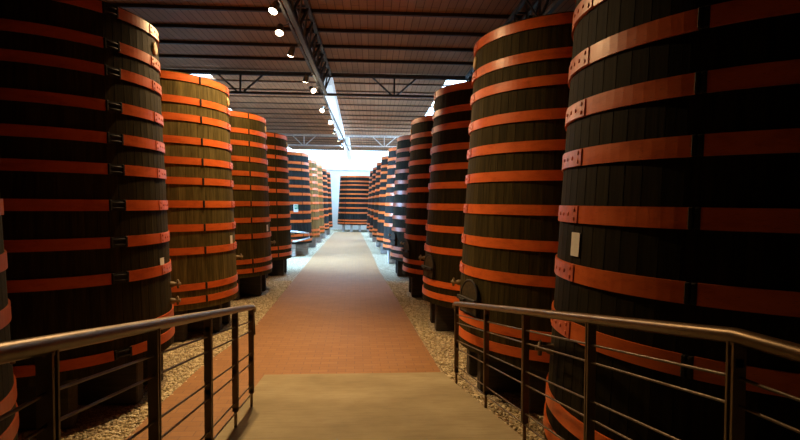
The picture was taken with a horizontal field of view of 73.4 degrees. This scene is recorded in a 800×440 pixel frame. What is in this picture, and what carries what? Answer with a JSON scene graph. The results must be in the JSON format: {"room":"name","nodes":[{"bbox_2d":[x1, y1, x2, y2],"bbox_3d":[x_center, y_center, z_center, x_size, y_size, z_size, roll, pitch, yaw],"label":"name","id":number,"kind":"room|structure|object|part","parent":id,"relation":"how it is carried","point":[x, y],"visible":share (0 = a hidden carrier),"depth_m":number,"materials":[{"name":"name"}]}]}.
{"room":"winery barrel cellar","nodes":[
{"label":"winery barrel cellar","id":0,"kind":"room"},
{"bbox_2d":[18,229,543,439],"bbox_3d":[-1.810,1.657,19.699,12.800,0.200,47.400,1,2,-3],"label":"floor","id":1,"kind":"structure","parent":0,"point":[95,413],"depth_m":7.41,"materials":[{"name":"beige gravel"}]},
{"bbox_2d":[0,197,18,439],"bbox_3d":[-3.814,-0.034,2.980,2.827,4.156,2.783,1,2,-5],"label":"wine vat","id":2,"kind":"object","parent":1,"relation":"on","point":[9,426],"visible":0.79,"depth_m":3.57,"materials":[{"name":"brown wood"}]},
{"bbox_2d":[0,0,180,429],"bbox_3d":[-3.998,-0.133,5.993,2.836,4.156,2.783,1,2,-5],"label":"wine vat","id":3,"kind":"object","parent":1,"relation":"on","point":[86,234],"visible":0.91,"depth_m":5.14,"materials":[{"name":"brown wood"}]},
{"bbox_3d":[-2.800,-2.132,6.131,0.028,0.106,0.342,0,2,-10],"label":"riveted plate","id":4,"kind":"part","parent":3,"relation":"part of","materials":[{"name":"paint"}]},
{"bbox_3d":[-2.787,-1.782,6.146,0.028,0.101,0.347,0,2,-10],"label":"riveted plate","id":5,"kind":"part","parent":3,"relation":"part of","materials":[{"name":"paint"}]},
{"bbox_3d":[-2.778,-1.512,6.157,0.028,0.101,0.350,0,2,-10],"label":"riveted plate","id":6,"kind":"part","parent":3,"relation":"part of","materials":[{"name":"paint"}]},
{"bbox_3d":[-2.765,-1.162,6.171,0.029,0.104,0.355,0,2,-10],"label":"riveted plate","id":7,"kind":"part","parent":3,"relation":"part of","materials":[{"name":"paint"}]},
{"bbox_3d":[-2.753,-0.842,6.184,0.029,0.104,0.360,0,2,-10],"label":"riveted plate","id":8,"kind":"part","parent":3,"relation":"part of","materials":[{"name":"paint"}]},
{"bbox_3d":[-2.742,-0.532,6.196,0.029,0.104,0.364,0,2,-10],"label":"riveted plate","id":9,"kind":"part","parent":3,"relation":"part of","materials":[{"name":"paint"}]},
{"bbox_3d":[-2.729,-0.172,6.211,0.029,0.106,0.369,0,2,-10],"label":"riveted plate","id":10,"kind":"part","parent":3,"relation":"part of","materials":[{"name":"paint"}]},
{"bbox_3d":[-2.716,0.198,6.226,0.029,0.106,0.374,0,2,-10],"label":"riveted plate","id":11,"kind":"part","parent":3,"relation":"part of","materials":[{"name":"paint"}]},
{"bbox_3d":[-2.703,0.557,6.240,0.029,0.106,0.379,0,2,-10],"label":"riveted plate","id":12,"kind":"part","parent":3,"relation":"part of","materials":[{"name":"paint"}]},
{"bbox_2d":[170,296,180,304],"bbox_3d":[-2.680,0.958,6.381,0.133,0.105,0.076,0,2,-14],"label":"tap","id":13,"kind":"object","parent":3,"relation":"on","point":[172,300],"depth_m":6.37,"materials":[{"name":"gold metal"}]},
{"bbox_2d":[170,279,180,287],"bbox_3d":[-2.695,0.766,6.420,0.143,0.105,0.076,0,2,-16],"label":"tap","id":14,"kind":"object","parent":3,"relation":"on","point":[172,284],"depth_m":6.41,"materials":[{"name":"metal"}]},
{"bbox_2d":[160,70,242,340],"bbox_3d":[-4.205,-0.239,9.226,2.827,4.156,2.783,1,2,-5],"label":"wine vat","id":15,"kind":"object","parent":1,"relation":"on","point":[195,109],"visible":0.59,"depth_m":8.47,"materials":[{"name":"brown wood"}]},
{"bbox_2d":[229,110,275,299],"bbox_3d":[-4.424,-0.353,12.707,2.827,4.156,2.783,1,2,-5],"label":"wine vat","id":16,"kind":"object","parent":1,"relation":"on","point":[248,136],"visible":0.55,"depth_m":12.05,"materials":[{"name":"brown wood"}]},
{"bbox_2d":[266,132,294,277],"bbox_3d":[-4.641,-0.467,16.169,2.827,4.156,2.783,1,2,-5],"label":"wine vat","id":17,"kind":"object","parent":1,"relation":"on","point":[277,167],"visible":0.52,"depth_m":15.60,"materials":[{"name":"brown wood"}]},
{"bbox_2d":[18,281,543,439],"bbox_3d":[-1.243,1.906,8.745,6.888,0.024,12.541,1,2,-5],"label":"gravel","id":18,"kind":"object","parent":1,"relation":"on","point":[276,290],"visible":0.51,"depth_m":7.47,"materials":[{"name":"beige gravel"}]},
{"bbox_2d":[125,232,440,439],"bbox_3d":[-2.110,1.555,20.157,3.320,0.066,38.400,1,2,-5],"label":"brick path","id":19,"kind":"object","parent":1,"relation":"on","point":[339,314],"visible":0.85,"depth_m":8.65,"materials":[{"name":"brick"}]},
{"bbox_2d":[287,152,311,256],"bbox_3d":[-5.048,-0.664,22.313,2.845,4.168,2.845,1,2,-5],"label":"wine vat","id":20,"kind":"object","parent":1,"relation":"on","point":[298,163],"visible":0.41,"depth_m":21.53,"materials":[{"name":"brown wood"}]},
{"bbox_2d":[293,204,297,211],"bbox_3d":[-4.138,-0.467,21.330,0.200,0.311,0.050,-1,3,-43],"label":"label","id":21,"kind":"object","parent":20,"relation":"attached to","point":[295,205],"visible":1,"depth_m":21.31,"materials":[{"name":"white paper"}]},
{"bbox_2d":[308,160,319,246],"bbox_3d":[-5.283,-0.787,26.065,2.783,4.168,2.783,1,2,12],"label":"wine vat","id":22,"kind":"object","parent":1,"relation":"on","point":[313,176],"visible":0.23,"depth_m":25.59,"materials":[{"name":"brown wood"}]},
{"bbox_2d":[317,165,324,242],"bbox_3d":[-5.478,-0.889,29.177,2.783,4.168,2.783,1,2,6],"label":"wine vat","id":23,"kind":"object","parent":1,"relation":"on","point":[319,167],"visible":0.16,"depth_m":28.79,"materials":[{"name":"brown wood"}]},
{"bbox_2d":[322,169,328,237],"bbox_3d":[-5.694,-1.003,32.629,2.783,4.168,2.783,0,2,-15],"label":"wine vat","id":24,"kind":"object","parent":1,"relation":"on","point":[324,171],"visible":0.22,"depth_m":32.24,"materials":[{"name":"brown wood"}]},
{"bbox_2d":[326,172,332,234],"bbox_3d":[-5.913,-1.118,36.121,2.783,4.168,2.783,0,2,-15],"label":"wine vat","id":25,"kind":"object","parent":1,"relation":"on","point":[328,173],"visible":0.22,"depth_m":35.75,"materials":[{"name":"brown wood"}]},
{"bbox_2d":[337,176,369,231],"bbox_3d":[-3.372,-1.244,40.993,2.783,4.168,2.783,1,2,-5],"label":"wine vat","id":26,"kind":"object","parent":1,"relation":"on","point":[354,190],"visible":0.73,"depth_m":39.82,"materials":[{"name":"brown wood"}]},
{"bbox_2d":[214,372,522,439],"bbox_3d":[0.483,1.659,2.268,3.634,0.990,9.330,1,2,-5],"label":"ramp","id":27,"kind":"object","parent":1,"relation":"on","point":[419,405],"visible":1,"depth_m":4.71,"materials":[{"name":"concrete"}]},
{"bbox_2d":[0,304,255,439],"bbox_3d":[-1.016,1.052,1.693,0.094,1.663,6.709,1,2,-6],"label":"handrail","id":28,"kind":"object","parent":27,"relation":"on","point":[45,349],"visible":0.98,"depth_m":2.27,"materials":[{"name":"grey metal"}]},
{"bbox_3d":[-0.974,0.840,1.494,0.051,0.977,0.040,1,2,-5],"label":"post","id":29,"kind":"part","parent":28,"relation":"part of","materials":[{"name":"brown metal"}]},
{"bbox_3d":[-1.011,0.595,1.688,0.093,0.749,6.690,1,2,-6],"label":"rail","id":30,"kind":"part","parent":28,"relation":"part of","materials":[{"name":"brown metal"}]},
{"bbox_3d":[-1.070,0.951,2.343,0.051,0.977,0.040,1,2,-5],"label":"post","id":31,"kind":"part","parent":28,"relation":"part of","materials":[{"name":"brown metal"}]},
{"bbox_3d":[-1.026,0.997,1.641,0.137,0.664,6.571,1,2,-5],"label":"rod","id":32,"kind":"part","parent":28,"relation":"part of","materials":[{"name":"metal"}]},
{"bbox_3d":[-1.009,1.092,1.646,0.047,0.664,6.572,1,2,-6],"label":"rod","id":33,"kind":"part","parent":28,"relation":"part of","materials":[{"name":"metal"}]},
{"bbox_3d":[-1.179,1.078,3.302,0.051,0.977,0.040,1,2,-5],"label":"post","id":34,"kind":"part","parent":28,"relation":"part of","materials":[{"name":"brown metal"}]},
{"bbox_3d":[-1.027,1.296,1.651,0.137,0.664,6.571,1,2,-5],"label":"rod","id":35,"kind":"part","parent":28,"relation":"part of","materials":[{"name":"metal"}]},
{"bbox_3d":[-1.010,1.377,1.655,0.047,0.664,6.572,1,2,-6],"label":"rod","id":36,"kind":"part","parent":28,"relation":"part of","materials":[{"name":"metal"}]},
{"bbox_3d":[-1.274,1.190,4.152,0.051,0.977,0.040,1,2,-5],"label":"post","id":37,"kind":"part","parent":28,"relation":"part of","materials":[{"name":"brown metal"}]},
{"bbox_3d":[-1.359,1.288,4.901,0.051,0.977,0.040,1,2,-5],"label":"post","id":38,"kind":"part","parent":28,"relation":"part of","materials":[{"name":"brown metal"}]},
{"bbox_2d":[452,301,799,439],"bbox_3d":[1.119,1.192,2.441,0.369,1.734,7.696,0,2,-10],"label":"handrail","id":39,"kind":"object","parent":27,"relation":"on","point":[737,340],"visible":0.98,"depth_m":2.41,"materials":[{"name":"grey metal"}]},
{"bbox_3d":[0.644,1.446,6.124,0.051,0.977,0.040,1,2,-5],"label":"post","id":40,"kind":"part","parent":39,"relation":"part of","materials":[{"name":"brown metal"}]},
{"bbox_3d":[0.774,1.275,4.824,0.051,0.977,0.040,1,2,-5],"label":"post","id":41,"kind":"part","parent":39,"relation":"part of","materials":[{"name":"brown metal"}]},
{"bbox_3d":[1.125,1.517,2.398,0.317,0.735,7.549,0,2,-10],"label":"rod","id":42,"kind":"part","parent":39,"relation":"part of","materials":[{"name":"metal"}]},
{"bbox_3d":[1.275,1.437,2.421,0.659,0.735,7.522,1,2,-5],"label":"rod","id":43,"kind":"part","parent":39,"relation":"part of","materials":[{"name":"metal"}]},
{"bbox_3d":[0.878,1.137,3.774,0.051,0.977,0.040,1,2,-5],"label":"post","id":44,"kind":"part","parent":39,"relation":"part of","materials":[{"name":"brown metal"}]},
{"bbox_3d":[1.276,1.233,2.414,0.659,0.735,7.522,1,2,-5],"label":"rod","id":45,"kind":"part","parent":39,"relation":"part of","materials":[{"name":"metal"}]},
{"bbox_3d":[1.276,1.138,2.411,0.659,0.735,7.522,1,2,-5],"label":"rod","id":46,"kind":"part","parent":39,"relation":"part of","materials":[{"name":"metal"}]},
{"bbox_3d":[0.978,1.005,2.774,0.051,0.977,0.040,1,2,-5],"label":"post","id":47,"kind":"part","parent":39,"relation":"part of","materials":[{"name":"brown metal"}]},
{"bbox_3d":[1.119,0.735,2.434,0.360,0.821,7.678,0,2,-10],"label":"rail","id":48,"kind":"part","parent":39,"relation":"part of","materials":[{"name":"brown metal"}]},
{"bbox_3d":[1.127,0.848,2.376,0.317,0.735,7.549,0,2,-10],"label":"rod","id":49,"kind":"part","parent":39,"relation":"part of","materials":[{"name":"metal"}]},
{"bbox_3d":[1.081,0.869,1.744,0.051,0.977,0.040,1,2,-5],"label":"post","id":50,"kind":"part","parent":39,"relation":"part of","materials":[{"name":"brown metal"}]},
{"bbox_2d":[366,171,372,236],"bbox_3d":[-0.731,-0.995,34.240,2.783,4.168,2.783,1,2,7],"label":"wine vat","id":51,"kind":"object","parent":1,"relation":"on","point":[371,172],"visible":0.13,"depth_m":33.72,"materials":[{"name":"brown wood"}]},
{"bbox_2d":[369,167,376,240],"bbox_3d":[-0.361,-0.875,30.660,2.783,4.168,2.783,-1,3,-44],"label":"wine vat","id":52,"kind":"object","parent":1,"relation":"on","point":[374,168],"visible":0.12,"depth_m":30.11,"materials":[{"name":"brown wood"}]},
{"bbox_2d":[372,162,380,246],"bbox_3d":[0.009,-0.756,27.080,2.783,4.168,2.783,-1,3,-44],"label":"wine vat","id":53,"kind":"object","parent":1,"relation":"on","point":[378,169],"visible":0.16,"depth_m":26.50,"materials":[{"name":"brown wood"}]},
{"bbox_2d":[377,156,387,253],"bbox_3d":[0.379,-0.636,23.501,2.783,4.168,2.783,0,2,-32],"label":"wine vat","id":54,"kind":"object","parent":1,"relation":"on","point":[384,160],"visible":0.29,"depth_m":22.88,"materials":[{"name":"brown wood"}]},
{"bbox_2d":[383,147,396,263],"bbox_3d":[0.770,-0.510,19.722,2.783,4.168,2.783,-1,3,-44],"label":"wine vat","id":55,"kind":"object","parent":1,"relation":"on","point":[390,187],"visible":0.2,"depth_m":19.12,"materials":[{"name":"brown wood"}]},
{"bbox_2d":[388,135,410,275],"bbox_3d":[1.078,-0.408,16.458,2.841,4.156,2.783,1,2,-5],"label":"wine vat","id":56,"kind":"object","parent":1,"relation":"on","point":[402,160],"visible":0.26,"depth_m":15.79,"materials":[{"name":"brown wood"}]},
{"bbox_2d":[400,115,432,296],"bbox_3d":[1.439,-0.291,12.968,2.841,4.156,2.783,1,2,-5],"label":"wine vat","id":57,"kind":"object","parent":1,"relation":"on","point":[421,136],"visible":0.31,"depth_m":12.25,"materials":[{"name":"brown wood"}]},
{"bbox_2d":[418,81,472,330],"bbox_3d":[1.781,-0.181,9.656,2.841,4.156,2.783,1,2,-5],"label":"wine vat","id":58,"kind":"object","parent":1,"relation":"on","point":[448,170],"visible":0.37,"depth_m":8.89,"materials":[{"name":"brown wood"}]},
{"bbox_2d":[451,11,573,412],"bbox_3d":[2.092,-0.081,6.653,2.841,4.156,2.783,1,2,-5],"label":"wine vat","id":59,"kind":"object","parent":1,"relation":"on","point":[519,102],"visible":0.52,"depth_m":5.72,"materials":[{"name":"brown wood"}]},
{"bbox_2d":[451,278,460,285],"bbox_3d":[0.723,0.793,6.864,0.143,0.105,0.076,1,2,8],"label":"tap","id":60,"kind":"object","parent":59,"relation":"on","point":[453,281],"depth_m":6.85,"materials":[{"name":"gold metal"}]},
{"bbox_3d":[0.763,0.585,6.685,0.029,0.106,0.379,1,2,0],"label":"riveted plate","id":61,"kind":"part","parent":59,"relation":"part of","materials":[{"name":"paint"}]},
{"bbox_3d":[0.785,0.225,6.673,0.029,0.106,0.374,1,2,0],"label":"riveted plate","id":62,"kind":"part","parent":59,"relation":"part of","materials":[{"name":"paint"}]},
{"bbox_3d":[0.807,-0.144,6.661,0.029,0.106,0.369,1,2,0],"label":"riveted plate","id":63,"kind":"part","parent":59,"relation":"part of","materials":[{"name":"paint"}]},
{"bbox_3d":[0.829,-0.504,6.650,0.029,0.104,0.364,1,2,0],"label":"riveted plate","id":64,"kind":"part","parent":59,"relation":"part of","materials":[{"name":"paint"}]},
{"bbox_3d":[0.848,-0.814,6.640,0.029,0.104,0.360,1,2,0],"label":"riveted plate","id":65,"kind":"part","parent":59,"relation":"part of","materials":[{"name":"paint"}]},
{"bbox_3d":[0.868,-1.133,6.629,0.029,0.104,0.355,1,2,0],"label":"riveted plate","id":66,"kind":"part","parent":59,"relation":"part of","materials":[{"name":"paint"}]},
{"bbox_3d":[0.889,-1.483,6.618,0.028,0.101,0.350,1,2,0],"label":"riveted plate","id":67,"kind":"part","parent":59,"relation":"part of","materials":[{"name":"paint"}]},
{"bbox_3d":[0.905,-1.752,6.609,0.028,0.101,0.347,1,2,0],"label":"riveted plate","id":68,"kind":"part","parent":59,"relation":"part of","materials":[{"name":"paint"}]},
{"bbox_3d":[0.927,-2.102,6.598,0.028,0.106,0.342,1,2,0],"label":"riveted plate","id":69,"kind":"part","parent":59,"relation":"part of","materials":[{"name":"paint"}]},
{"bbox_2d":[535,0,799,439],"bbox_3d":[2.420,0.023,3.541,2.878,4.156,2.833,1,2,-5],"label":"wine vat","id":70,"kind":"object","parent":1,"relation":"on","point":[680,201],"visible":0.94,"depth_m":2.71,"materials":[{"name":"brown wood"}]},
{"bbox_2d":[535,340,553,355],"bbox_3d":[1.019,0.896,3.752,0.145,0.105,0.077,1,2,6],"label":"tap","id":71,"kind":"object","parent":70,"relation":"on","point":[549,346],"depth_m":3.74,"materials":[{"name":"metal"}]},
{"bbox_3d":[1.060,0.688,3.573,0.030,0.106,0.386,1,2,0],"label":"riveted plate","id":72,"kind":"part","parent":70,"relation":"part of","materials":[{"name":"paint"}]},
{"bbox_3d":[1.083,0.329,3.561,0.030,0.106,0.381,1,2,0],"label":"riveted plate","id":73,"kind":"part","parent":70,"relation":"part of","materials":[{"name":"paint"}]},
{"bbox_3d":[1.105,-0.041,3.549,0.030,0.106,0.376,1,2,0],"label":"riveted plate","id":74,"kind":"part","parent":70,"relation":"part of","materials":[{"name":"paint"}]},
{"bbox_3d":[1.128,-0.400,3.537,0.029,0.104,0.370,1,2,0],"label":"riveted plate","id":75,"kind":"part","parent":70,"relation":"part of","materials":[{"name":"paint"}]},
{"bbox_3d":[1.147,-0.710,3.527,0.029,0.104,0.366,1,2,0],"label":"riveted plate","id":76,"kind":"part","parent":70,"relation":"part of","materials":[{"name":"paint"}]},
{"bbox_3d":[1.167,-1.030,3.517,0.029,0.104,0.362,1,2,0],"label":"riveted plate","id":77,"kind":"part","parent":70,"relation":"part of","materials":[{"name":"paint"}]},
{"bbox_3d":[1.188,-1.379,3.506,0.029,0.101,0.357,1,2,0],"label":"riveted plate","id":78,"kind":"part","parent":70,"relation":"part of","materials":[{"name":"paint"}]},
{"bbox_2d":[288,151,388,229],"bbox_3d":[-2.960,-2.330,43.378,13.200,6.600,0.250,1,2,-3],"label":"wall","id":79,"kind":"structure","parent":0,"point":[328,160],"depth_m":43.14,"materials":[{"name":"white paint"}]},
{"bbox_2d":[344,137,351,160],"bbox_3d":[-3.549,-4.812,36.945,0.300,0.600,11.900,1,2,-4],"label":"window","id":80,"kind":"structure","parent":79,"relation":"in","point":[348,153],"depth_m":35.47,"materials":[{"name":"white glass"}]},
{"bbox_2d":[327,169,372,170],"bbox_3d":[-2.933,-3.984,43.180,12.800,0.080,0.046,1,2,-3],"label":"trim","id":81,"kind":"structure","parent":79,"relation":"attached to","point":[327,169],"depth_m":43.10,"materials":[{"name":"white paint"}]},
{"bbox_2d":[102,0,575,150],"bbox_3d":[-1.667,-4.566,18.150,13.200,0.120,45.100,1,2,-3],"label":"ceiling","id":82,"kind":"structure","parent":0,"point":[500,7],"depth_m":13.77,"materials":[{"name":"brown wood"}]},
{"bbox_2d":[192,74,211,76],"bbox_3d":[-6.599,-4.603,16.675,1.400,0.090,1.350,1,2,-3],"label":"window","id":83,"kind":"structure","parent":82,"relation":"attached to","point":[201,75],"depth_m":17.19,"materials":[{"name":"white glass"}]},
{"bbox_2d":[282,0,331,94],"bbox_3d":[-1.887,-3.877,9.646,0.332,0.715,12.737,1,2,-3],"label":"girder","id":84,"kind":"object","parent":82,"relation":"attached to","point":[291,7],"visible":1,"depth_m":11.44,"materials":[{"name":"grey metal"}]},
{"bbox_2d":[158,54,472,64],"bbox_3d":[-1.494,-4.355,14.659,12.780,0.070,0.071,1,2,-3],"label":"purlin","id":85,"kind":"object","parent":82,"relation":"attached to","point":[159,55],"visible":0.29,"depth_m":14.59,"materials":[{"name":"black metal"}]},
{"bbox_2d":[161,69,470,97],"bbox_3d":[-1.570,-4.065,16.117,12.800,0.678,0.141,1,2,-3],"label":"roof truss","id":86,"kind":"object","parent":82,"relation":"attached to","point":[260,74],"visible":0.57,"depth_m":16.04,"materials":[{"name":"grey metal"}]},
{"bbox_2d":[278,0,349,150],"bbox_3d":[-2.479,-3.903,19.033,0.057,0.045,30.500,1,2,-3],"label":"track","id":87,"kind":"object","parent":86,"relation":"attached to","point":[280,1],"visible":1,"depth_m":11.91,"materials":[{"name":"grey metal"}]},
{"bbox_2d":[269,0,279,14],"bbox_3d":[-1.998,-3.409,8.548,0.190,0.260,0.148,-1,2,-40],"label":"spotlight","id":88,"kind":"object","parent":87,"relation":"attached to","point":[273,9],"visible":1,"depth_m":8.51,"materials":[{"name":"white"}]},
{"bbox_3d":[-2.021,-3.316,8.532,0.130,0.075,0.127,1,2,-5],"label":"bulb","id":89,"kind":"part","parent":88,"relation":"part of","materials":[{"name":"white glass"}]},
{"bbox_2d":[275,21,289,35],"bbox_3d":[-2.114,-3.445,9.656,0.254,0.260,0.188,1,2,-5],"label":"spotlight","id":90,"kind":"object","parent":87,"relation":"attached to","point":[279,30],"visible":1,"depth_m":9.61,"materials":[{"name":"white"}]},
{"bbox_3d":[-2.166,-3.433,9.652,0.149,0.212,0.188,1,2,-5],"label":"lamp shade","id":91,"kind":"part","parent":90,"relation":"part of","materials":[{"name":"metal"}]},
{"bbox_3d":[-2.165,-3.352,9.626,0.135,0.073,0.123,1,2,-5],"label":"bulb","id":92,"kind":"part","parent":90,"relation":"part of","materials":[{"name":"white glass"}]},
{"bbox_2d":[287,44,300,56],"bbox_3d":[-2.195,-3.494,11.072,0.274,0.257,0.194,1,2,-5],"label":"spotlight","id":93,"kind":"object","parent":87,"relation":"attached to","point":[291,51],"visible":1,"depth_m":11.02,"materials":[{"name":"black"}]},
{"bbox_3d":[-2.247,-3.476,11.063,0.149,0.212,0.201,0,2,-26],"label":"lamp shade","id":94,"kind":"part","parent":93,"relation":"part of","materials":[{"name":"black metal"}]},
{"bbox_2d":[303,72,312,82],"bbox_3d":[-2.312,-3.573,13.457,0.268,0.255,0.207,1,2,-5],"label":"spotlight","id":95,"kind":"object","parent":87,"relation":"attached to","point":[306,76],"visible":1,"depth_m":13.41,"materials":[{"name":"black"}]},
{"bbox_3d":[-2.355,-3.552,13.453,0.148,0.210,0.210,0,2,-24],"label":"lamp shade","id":96,"kind":"part","parent":95,"relation":"part of","materials":[{"name":"black metal"}]},
{"bbox_2d":[309,84,318,92],"bbox_3d":[-2.373,-3.617,14.757,0.262,0.252,0.203,1,2,-5],"label":"spotlight","id":97,"kind":"object","parent":87,"relation":"attached to","point":[312,89],"visible":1,"depth_m":14.71,"materials":[{"name":"white metal"}]},
{"bbox_2d":[159,40,473,51],"bbox_3d":[-1.429,-4.313,13.362,12.780,0.070,0.071,1,2,-3],"label":"purlin","id":98,"kind":"object","parent":82,"relation":"attached to","point":[160,41],"visible":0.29,"depth_m":13.31,"materials":[{"name":"black metal"}]},
{"bbox_2d":[150,23,486,36],"bbox_3d":[-1.366,-4.272,12.114,12.780,0.070,0.071,1,2,-3],"label":"purlin","id":99,"kind":"object","parent":82,"relation":"attached to","point":[183,26],"visible":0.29,"depth_m":12.07,"materials":[{"name":"black metal"}]},
{"bbox_2d":[110,3,532,19],"bbox_3d":[-1.306,-4.233,10.916,12.780,0.070,0.071,1,2,-3],"label":"purlin","id":100,"kind":"object","parent":82,"relation":"attached to","point":[122,5],"visible":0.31,"depth_m":10.88,"materials":[{"name":"black metal"}]},
{"bbox_2d":[211,79,447,85],"bbox_3d":[-1.636,-4.463,17.504,12.780,0.040,0.071,1,2,-3],"label":"purlin","id":101,"kind":"object","parent":82,"relation":"attached to","point":[211,79],"visible":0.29,"depth_m":17.46,"materials":[{"name":"black metal"}]},
{"bbox_2d":[228,88,433,93],"bbox_3d":[-1.701,-4.506,18.801,12.780,0.040,0.071,1,2,-3],"label":"purlin","id":102,"kind":"object","parent":82,"relation":"attached to","point":[228,88],"visible":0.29,"depth_m":18.75,"materials":[{"name":"black metal"}]},
{"bbox_2d":[229,102,432,106],"bbox_3d":[-1.830,-4.591,21.397,12.780,0.040,0.071,1,2,-3],"label":"purlin","id":103,"kind":"object","parent":82,"relation":"attached to","point":[229,102],"visible":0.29,"depth_m":21.33,"materials":[{"name":"black metal"}]},
{"bbox_2d":[229,95,433,100],"bbox_3d":[-1.765,-4.548,20.099,12.780,0.040,0.071,1,2,-3],"label":"purlin","id":104,"kind":"object","parent":82,"relation":"attached to","point":[229,95],"visible":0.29,"depth_m":20.05,"materials":[{"name":"black metal"}]},
{"bbox_2d":[229,107,433,112],"bbox_3d":[-1.895,-4.633,22.694,12.780,0.040,0.071,1,2,-3],"label":"purlin","id":105,"kind":"object","parent":82,"relation":"attached to","point":[229,107],"visible":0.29,"depth_m":22.62,"materials":[{"name":"black metal"}]},
{"bbox_2d":[288,149,374,150],"bbox_3d":[-2.774,-5.208,40.263,12.780,0.040,0.071,1,2,-3],"label":"purlin","id":106,"kind":"object","parent":82,"relation":"attached to","point":[288,149],"visible":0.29,"depth_m":40.16,"materials":[{"name":"black metal"}]},
{"bbox_2d":[324,77,344,139],"bbox_3d":[-2.786,-4.520,23.465,0.340,0.330,14.300,1,2,-4],"label":"window","id":107,"kind":"structure","parent":82,"relation":"attached to","point":[332,101],"depth_m":20.48,"materials":[{"name":"white glass"}]},
{"bbox_2d":[251,113,421,116],"bbox_3d":[-1.960,-4.676,23.992,12.780,0.040,0.071,1,2,-3],"label":"purlin","id":108,"kind":"object","parent":82,"relation":"attached to","point":[251,113],"visible":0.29,"depth_m":23.93,"materials":[{"name":"black metal"}]},
{"bbox_2d":[287,148,387,152],"bbox_3d":[-2.854,-5.398,41.906,13.200,0.030,2.500,1,2,-3],"label":"ceiling beam","id":109,"kind":"structure","parent":82,"relation":"attached to","point":[287,148],"depth_m":42.28,"materials":[{"name":"white metal"}]},
{"bbox_2d":[287,147,387,149],"bbox_3d":[-2.706,-5.164,38.916,12.780,0.040,0.071,1,2,-3],"label":"purlin","id":110,"kind":"object","parent":82,"relation":"attached to","point":[287,147],"visible":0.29,"depth_m":38.79,"materials":[{"name":"black metal"}]},
{"bbox_2d":[265,125,410,128],"bbox_3d":[-2.155,-4.803,27.885,12.780,0.040,0.071,1,2,-3],"label":"purlin","id":111,"kind":"object","parent":82,"relation":"attached to","point":[265,125],"visible":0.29,"depth_m":27.82,"materials":[{"name":"black metal"}]},
{"bbox_2d":[265,118,411,121],"bbox_3d":[-2.025,-4.718,25.290,12.780,0.040,0.078,1,2,-3],"label":"purlin","id":112,"kind":"object","parent":82,"relation":"attached to","point":[265,118],"visible":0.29,"depth_m":25.22,"materials":[{"name":"black metal"}]},
{"bbox_2d":[266,122,410,124],"bbox_3d":[-2.090,-4.761,26.587,12.780,0.040,0.071,1,2,-3],"label":"purlin","id":113,"kind":"object","parent":82,"relation":"attached to","point":[266,122],"visible":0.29,"depth_m":26.52,"materials":[{"name":"black metal"}]},
{"bbox_2d":[266,129,410,131],"bbox_3d":[-2.220,-4.846,29.183,12.780,0.040,0.071,1,2,-3],"label":"purlin","id":114,"kind":"object","parent":82,"relation":"attached to","point":[266,129],"visible":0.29,"depth_m":29.11,"materials":[{"name":"black metal"}]},
{"bbox_2d":[278,133,399,146],"bbox_3d":[-2.304,-4.545,30.791,12.800,0.678,0.141,1,2,-3],"label":"roof truss","id":115,"kind":"object","parent":82,"relation":"attached to","point":[285,134],"visible":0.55,"depth_m":30.68,"materials":[{"name":"metal"}]},
{"bbox_2d":[287,138,396,140],"bbox_3d":[-2.437,-4.988,33.525,12.780,0.040,0.071,1,2,-3],"label":"purlin","id":116,"kind":"object","parent":82,"relation":"attached to","point":[287,138],"visible":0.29,"depth_m":33.50,"materials":[{"name":"black metal"}]},
{"bbox_2d":[287,141,396,143],"bbox_3d":[-2.504,-5.032,34.873,12.780,0.040,0.071,1,2,-3],"label":"purlin","id":117,"kind":"object","parent":82,"relation":"attached to","point":[287,141],"visible":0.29,"depth_m":34.80,"materials":[{"name":"black metal"}]},
{"bbox_2d":[287,136,396,138],"bbox_3d":[-2.369,-4.944,32.178,12.780,0.040,0.071,1,2,-3],"label":"purlin","id":118,"kind":"object","parent":82,"relation":"attached to","point":[287,136],"visible":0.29,"depth_m":32.12,"materials":[{"name":"black metal"}]},
{"bbox_2d":[287,143,396,145],"bbox_3d":[-2.571,-5.076,36.220,12.780,0.040,0.071,1,2,-3],"label":"purlin","id":119,"kind":"object","parent":82,"relation":"attached to","point":[287,143],"visible":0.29,"depth_m":36.11,"materials":[{"name":"black metal"}]},
{"bbox_2d":[320,146,390,147],"bbox_3d":[-2.639,-5.120,37.568,12.780,0.040,0.071,1,2,-3],"label":"purlin","id":120,"kind":"object","parent":82,"relation":"attached to","point":[320,146],"visible":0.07,"depth_m":37.45,"materials":[{"name":"black metal"}]},
{"bbox_2d":[425,80,465,115],"bbox_3d":[1.253,-4.892,28.629,0.721,0.090,24.450,1,2,-3],"label":"window","id":121,"kind":"structure","parent":82,"relation":"attached to","point":[448,82],"depth_m":17.91,"materials":[{"name":"white glass"}]},
{"bbox_2d":[465,0,563,80],"bbox_3d":[2.447,-3.832,9.864,0.330,0.715,12.737,1,2,-3],"label":"girder","id":122,"kind":"object","parent":82,"relation":"attached to","point":[536,4],"visible":0.2,"depth_m":9.98,"materials":[{"name":"grey metal"}]}
]}

